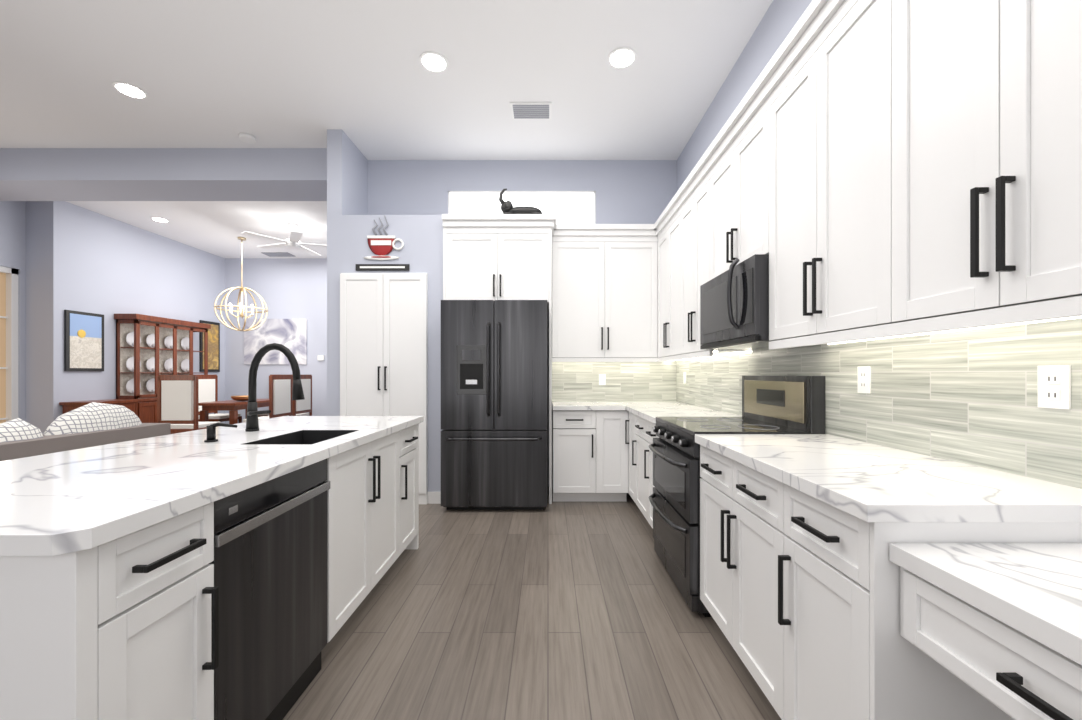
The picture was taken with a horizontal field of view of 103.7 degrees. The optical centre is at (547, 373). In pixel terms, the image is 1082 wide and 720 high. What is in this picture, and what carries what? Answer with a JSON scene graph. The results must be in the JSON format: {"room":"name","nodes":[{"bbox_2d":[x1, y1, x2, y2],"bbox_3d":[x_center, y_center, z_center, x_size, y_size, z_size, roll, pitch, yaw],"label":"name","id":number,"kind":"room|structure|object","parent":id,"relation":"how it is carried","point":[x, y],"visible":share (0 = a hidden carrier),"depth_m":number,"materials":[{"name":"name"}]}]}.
{"room":"kitchen","nodes":[
{"label":"kitchen","id":0,"kind":"room"},
{"bbox_2d":[0,201,25,420],"bbox_3d":[-6.820,-0.540,1.710,0.120,3.500,7.820,0,0,0],"label":"wall","id":1,"kind":"structure","parent":0,"point":[12,213],"depth_m":5.44,"materials":[{"name":"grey paint"}]},
{"bbox_2d":[0,266,17,423],"bbox_3d":[-6.820,-0.065,4.370,0.080,2.550,2.140,0,0,0],"label":"patio door","id":2,"kind":"structure","parent":1,"relation":"in","point":[8,276],"depth_m":5.37,"materials":[{"name":"beige"}]},
{"bbox_2d":[26,201,43,433],"bbox_3d":[-6.640,-0.540,5.560,0.240,3.500,0.120,0,0,0],"label":"wall","id":3,"kind":"structure","parent":0,"point":[34,210],"depth_m":5.50,"materials":[{"name":"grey paint"}]},
{"bbox_2d":[44,201,224,431],"bbox_3d":[-6.460,-0.540,6.960,0.120,3.500,2.920,0,0,0],"label":"wall","id":4,"kind":"structure","parent":0,"point":[94,262],"depth_m":6.17,"materials":[{"name":"grey paint"}]},
{"bbox_2d":[64,310,103,370],"bbox_3d":[-6.379,-0.445,5.860,0.036,0.810,0.480,0,0,0],"label":"framed picture","id":5,"kind":"object","parent":4,"relation":"attached to","point":[83,331],"visible":1,"depth_m":5.83,"materials":[{"name":"black"}]},
{"bbox_2d":[199,320,219,371],"bbox_3d":[-6.381,-0.515,8.025,0.031,0.950,0.450,0,0,0],"label":"picture","id":6,"kind":"object","parent":4,"relation":"attached to","point":[214,332],"visible":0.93,"depth_m":8.04,"materials":[{"name":"gold"}]},
{"bbox_2d":[0,148,326,200],"bbox_3d":[-4.415,-2.127,4.570,4.690,0.325,0.520,0,0,0],"label":"header beam","id":7,"kind":"structure","parent":0,"point":[26,174],"depth_m":4.31,"materials":[{"name":"grey paint"}]},
{"bbox_2d":[225,258,326,423],"bbox_3d":[-4.295,-0.540,8.480,4.450,3.500,0.120,0,0,0],"label":"wall","id":8,"kind":"structure","parent":0,"point":[290,288],"depth_m":8.42,"materials":[{"name":"grey paint"}]},
{"bbox_2d":[244,319,306,363],"bbox_3d":[-5.385,-0.640,8.403,1.230,0.900,0.027,0,0,0],"label":"picture","id":9,"kind":"object","parent":8,"relation":"attached to","point":[291,333],"visible":0.93,"depth_m":8.39},
{"bbox_2d":[318,355,323,359],"bbox_3d":[-4.490,-0.320,8.403,0.120,0.100,0.027,0,0,0],"label":"wall switch","id":10,"kind":"object","parent":8,"relation":"attached to","point":[320,357],"visible":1,"depth_m":8.39,"materials":[{"name":"white plastic"}]},
{"bbox_2d":[327,129,367,415],"bbox_3d":[-2.000,-0.540,6.200,0.140,3.500,4.440,0,0,0],"label":"wall","id":11,"kind":"structure","parent":0,"point":[347,167],"depth_m":3.98,"materials":[{"name":"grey paint"}]},
{"bbox_2d":[0,0,772,257],"bbox_3d":[-2.690,-2.350,3.110,8.540,0.120,11.020,0,0,0],"label":"ceiling","id":12,"kind":"structure","parent":0,"point":[280,73],"depth_m":3.29,"materials":[{"name":"white paint"}]},
{"bbox_2d":[112,81,147,98],"bbox_3d":[-3.362,-2.286,3.423,0.217,0.008,0.207,0,0,27],"label":"recessed light","id":13,"kind":"object","parent":12,"relation":"in","point":[127,89],"depth_m":3.42,"materials":[{"name":"white plastic"}]},
{"bbox_2d":[151,217,169,221],"bbox_3d":[-5.735,-2.286,6.285,0.208,0.008,0.198,0,0,27],"label":"recessed light","id":14,"kind":"object","parent":12,"relation":"in","point":[153,218],"depth_m":6.28,"materials":[{"name":"white"}]},
{"bbox_2d":[214,237,267,330],"bbox_3d":[-5.150,-1.503,7.150,0.746,1.572,0.746,0,0,0],"label":"chandelier","id":15,"kind":"object","parent":12,"relation":"hanging from","point":[240,295],"visible":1,"depth_m":7.14,"materials":[{"name":"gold metal"}]},
{"bbox_2d":[238,133,255,143],"bbox_3d":[-2.900,-2.272,4.100,0.140,0.034,0.140,0,0,0],"label":"smoke detector","id":16,"kind":"object","parent":12,"relation":"attached to","point":[245,137],"visible":1,"depth_m":4.07,"materials":[{"name":"white plastic"}]},
{"bbox_2d":[261,252,295,256],"bbox_3d":[-5.150,-2.284,8.125,0.500,0.012,0.250,0,0,0],"label":"ceiling vent","id":17,"kind":"object","parent":12,"relation":"in","point":[270,254],"visible":1,"depth_m":8.10,"materials":[{"name":"grey metal"}]},
{"bbox_2d":[241,223,326,255],"bbox_3d":[-3.898,-2.110,6.538,1.283,0.360,1.225,0,0,0],"label":"ceiling fan","id":18,"kind":"object","parent":12,"relation":"attached to","point":[293,242],"visible":0.97,"depth_m":6.45,"materials":[{"name":"white"}]},
{"bbox_2d":[419,51,448,72],"bbox_3d":[-0.837,-2.286,3.114,0.207,0.008,0.210,0,0,27],"label":"recessed light","id":19,"kind":"object","parent":12,"relation":"in","point":[434,62],"depth_m":3.11,"materials":[{"name":"white"}]},
{"bbox_2d":[510,102,551,118],"bbox_3d":[-0.145,-2.282,3.690,0.350,0.016,0.220,0,0,0],"label":"ceiling vent","id":20,"kind":"object","parent":12,"relation":"in","point":[519,110],"visible":1,"depth_m":3.67,"materials":[{"name":"white metal"}]},
{"bbox_2d":[607,47,636,68],"bbox_3d":[0.536,-2.286,3.074,0.207,0.008,0.212,0,0,27],"label":"recessed light","id":21,"kind":"object","parent":12,"relation":"in","point":[617,58],"depth_m":3.07,"materials":[{"name":"white"}]},
{"bbox_2d":[342,215,442,491],"bbox_3d":[-1.455,-0.140,4.265,0.950,2.700,0.570,0,0,0],"label":"wall","id":22,"kind":"structure","parent":0,"point":[421,235],"depth_m":3.98,"materials":[{"name":"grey paint"}]},
{"bbox_2d":[356,215,409,270],"bbox_3d":[-1.545,-1.223,3.968,0.500,0.516,0.024,0,0,0],"label":"coffee sign","id":23,"kind":"object","parent":22,"relation":"attached to","point":[381,245],"visible":1,"depth_m":3.96,"materials":[{"name":"red metal"}]},
{"bbox_2d":[427,492,440,503],"bbox_3d":[-3.869,1.155,6.191,5.777,0.110,4.452,0,0,0],"label":"baseboard","id":24,"kind":"structure","parent":22,"relation":"attached to","point":[432,497],"depth_m":3.96,"materials":[{"name":"white wood"}]},
{"bbox_2d":[368,160,676,486],"bbox_3d":[-0.275,-0.540,4.610,3.310,3.500,0.120,0,0,0],"label":"wall","id":25,"kind":"structure","parent":0,"point":[627,191],"depth_m":4.55,"materials":[{"name":"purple paint"}]},
{"bbox_2d":[448,191,595,223],"bbox_3d":[-0.280,-1.735,4.580,1.580,0.450,0.060,0,0,0],"label":"transom window","id":26,"kind":"structure","parent":25,"relation":"in","point":[570,207],"depth_m":4.60,"materials":[{"name":"white glass"}]},
{"bbox_2d":[552,360,675,401],"bbox_3d":[0.706,0.068,4.546,1.332,0.455,0.008,0,0,0],"label":"tile backsplash","id":27,"kind":"structure","parent":25,"relation":"attached to","point":[571,381],"depth_m":4.54,"materials":[{"name":"beige tile"}]},
{"bbox_2d":[283,487,780,719],"bbox_3d":[-2.690,1.270,3.110,8.540,0.120,11.020,0,0,0],"label":"floor","id":28,"kind":"structure","parent":0,"point":[562,610],"depth_m":1.95,"materials":[{"name":"brown wood"}]},
{"bbox_2d":[0,402,170,460],"bbox_3d":[-3.120,0.681,1.775,1.000,1.057,2.350,0,0,0],"label":"sofa","id":29,"kind":"object","parent":28,"relation":"on","point":[92,424],"visible":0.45,"depth_m":2.43,"materials":[{"name":"grey fabric"}]},
{"bbox_2d":[59,399,137,413],"bbox_3d":[-6.196,0.790,5.890,0.400,0.840,0.660,0,0,0],"label":"sideboard","id":30,"kind":"object","parent":28,"relation":"on","point":[128,403],"visible":0.16,"depth_m":5.79,"materials":[{"name":"brown wood"}]},
{"bbox_2d":[114,314,210,433],"bbox_3d":[-6.231,0.160,6.955,0.330,2.100,1.390,0,0,0],"label":"china cabinet","id":31,"kind":"object","parent":28,"relation":"on","point":[148,347],"visible":0.69,"depth_m":6.65,"materials":[{"name":"brown wood"}]},
{"bbox_2d":[157,375,228,432],"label":"dining chair","id":32,"kind":"object","parent":28,"relation":"on","point":[180,398],"depth_m":5.86,"materials":[{"name":"beige fabric"}]},
{"bbox_2d":[0,416,423,719],"bbox_3d":[-1.358,0.752,1.885,0.984,0.915,2.210,0,0,0],"label":"kitchen island","id":33,"kind":"object","parent":28,"relation":"on","point":[109,598],"visible":0.91,"depth_m":1.04,"materials":[{"name":"white stone"}]},
{"bbox_2d":[204,423,236,441],"bbox_3d":[-1.423,0.253,1.850,0.135,0.083,0.048,0,0,0],"label":"soap dispenser","id":34,"kind":"object","parent":33,"relation":"on","point":[211,429],"visible":1,"depth_m":1.84,"materials":[{"name":"black metal"}]},
{"bbox_2d":[245,343,304,431],"bbox_3d":[-1.411,0.067,2.181,0.297,0.455,0.098,0,0,0],"label":"faucet","id":35,"kind":"object","parent":33,"relation":"on","point":[252,423],"visible":1,"depth_m":2.19,"materials":[{"name":"black metal"}]},
{"bbox_2d":[199,399,268,423],"bbox_3d":[-5.150,0.830,7.150,0.660,0.760,1.200,0,0,0],"label":"dining table","id":36,"kind":"object","parent":28,"relation":"on","point":[232,406],"visible":0.34,"depth_m":6.63,"materials":[{"name":"brown wood"}]},
{"bbox_2d":[231,395,247,400],"bbox_3d":[-4.980,0.401,6.950,0.339,0.094,0.339,0,0,0],"label":"bowl","id":37,"kind":"object","parent":36,"relation":"on","point":[237,397],"visible":0.7,"depth_m":6.82,"materials":[{"name":"brown wood"}]},
{"bbox_2d":[209,459,329,719],"bbox_3d":[-1.188,0.776,1.448,0.592,0.868,0.591,0,0,0],"label":"dishwasher","id":38,"kind":"object","parent":28,"relation":"on","point":[270,561],"visible":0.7,"depth_m":1.39,"materials":[{"name":"black metal"}]},
{"bbox_2d":[258,375,311,419],"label":"dining chair","id":39,"kind":"object","parent":28,"relation":"on","point":[281,403],"depth_m":7.02,"materials":[{"name":"white fabric"}]},
{"bbox_2d":[340,273,427,503],"bbox_3d":[-1.526,0.135,3.937,0.801,2.150,0.081,0,0,0],"label":"pantry cabinet","id":40,"kind":"object","parent":28,"relation":"on","point":[384,316],"visible":0.77,"depth_m":3.94,"materials":[{"name":"white wood"}]},
{"bbox_2d":[441,300,546,509],"bbox_3d":[-0.470,0.282,4.059,0.930,1.855,0.861,0,0,0],"label":"refrigerator","id":41,"kind":"object","parent":28,"relation":"on","point":[494,352],"visible":1,"depth_m":3.70,"materials":[{"name":"black metal"}]},
{"bbox_2d":[649,375,824,616],"bbox_3d":[0.998,0.610,2.470,0.740,1.200,0.748,0,0,0],"label":"stove","id":42,"kind":"object","parent":28,"relation":"on","point":[770,404],"visible":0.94,"depth_m":2.29,"materials":[{"name":"black metal"}]},
{"bbox_2d":[442,0,1081,503],"bbox_3d":[0.201,-0.130,1.873,2.352,2.680,5.347,0,0,0],"label":"upper cabinet","id":43,"kind":"object","parent":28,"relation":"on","point":[899,167],"visible":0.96,"depth_m":1.48,"materials":[{"name":"white wood"}]},
{"bbox_2d":[499,188,542,213],"bbox_3d":[-0.254,-1.605,3.980,0.413,0.267,0.105,0,0,0],"label":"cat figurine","id":44,"kind":"object","parent":43,"relation":"on","point":[507,207],"visible":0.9,"depth_m":3.94,"materials":[{"name":"black"}]},
{"bbox_2d":[700,254,768,349],"bbox_3d":[1.165,-0.392,2.470,0.407,0.461,0.752,0,0,0],"label":"microwave","id":45,"kind":"object","parent":43,"relation":"attached to","point":[734,305],"visible":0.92,"depth_m":2.28,"materials":[{"name":"black metal"}]},
{"bbox_2d":[672,316,1081,360],"bbox_3d":[0.716,-0.150,2.756,1.312,0.012,3.572,0,0,0],"label":"led strip","id":46,"kind":"object","parent":43,"relation":"attached to","point":[1078,316],"visible":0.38,"depth_m":1.47,"materials":[{"name":"white"}]},
{"bbox_2d":[552,402,1081,719],"bbox_3d":[0.711,0.752,2.752,1.332,0.915,3.589,0,0,0],"label":"base cabinet","id":47,"kind":"object","parent":28,"relation":"on","point":[798,576],"visible":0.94,"depth_m":1.25,"materials":[{"name":"white"}]},
{"bbox_2d":[889,543,1081,719],"bbox_3d":[1.065,0.797,-0.234,0.623,0.826,2.400,0,0,0],"label":"desk","id":48,"kind":"object","parent":28,"relation":"on","point":[1005,619],"depth_m":0.78,"materials":[{"name":"stone"}]},
{"bbox_2d":[677,0,811,190],"bbox_3d":[1.440,-0.540,1.235,0.120,3.500,6.870,0,0,0],"label":"wall","id":49,"kind":"structure","parent":0,"point":[781,16],"depth_m":3.00,"materials":[{"name":"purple paint"}]},
{"bbox_2d":[676,318,1081,488],"bbox_3d":[1.376,0.052,2.760,0.008,0.485,3.580,0,0,0],"label":"tile backsplash","id":50,"kind":"structure","parent":49,"relation":"attached to","point":[970,397],"depth_m":1.46,"materials":[{"name":"beige tile"}]},
{"bbox_2d":[857,366,870,393],"label":"outlet plates","id":51,"kind":"object","parent":50,"relation":"attached to","point":[863,372],"depth_m":1.83,"materials":[{"name":"white plastic"}]},
{"bbox_2d":[1038,365,1070,408],"label":"outlet plates","id":52,"kind":"object","parent":50,"relation":"attached to","point":[1054,386],"depth_m":1.14,"materials":[{"name":"white plastic"}]}
]}

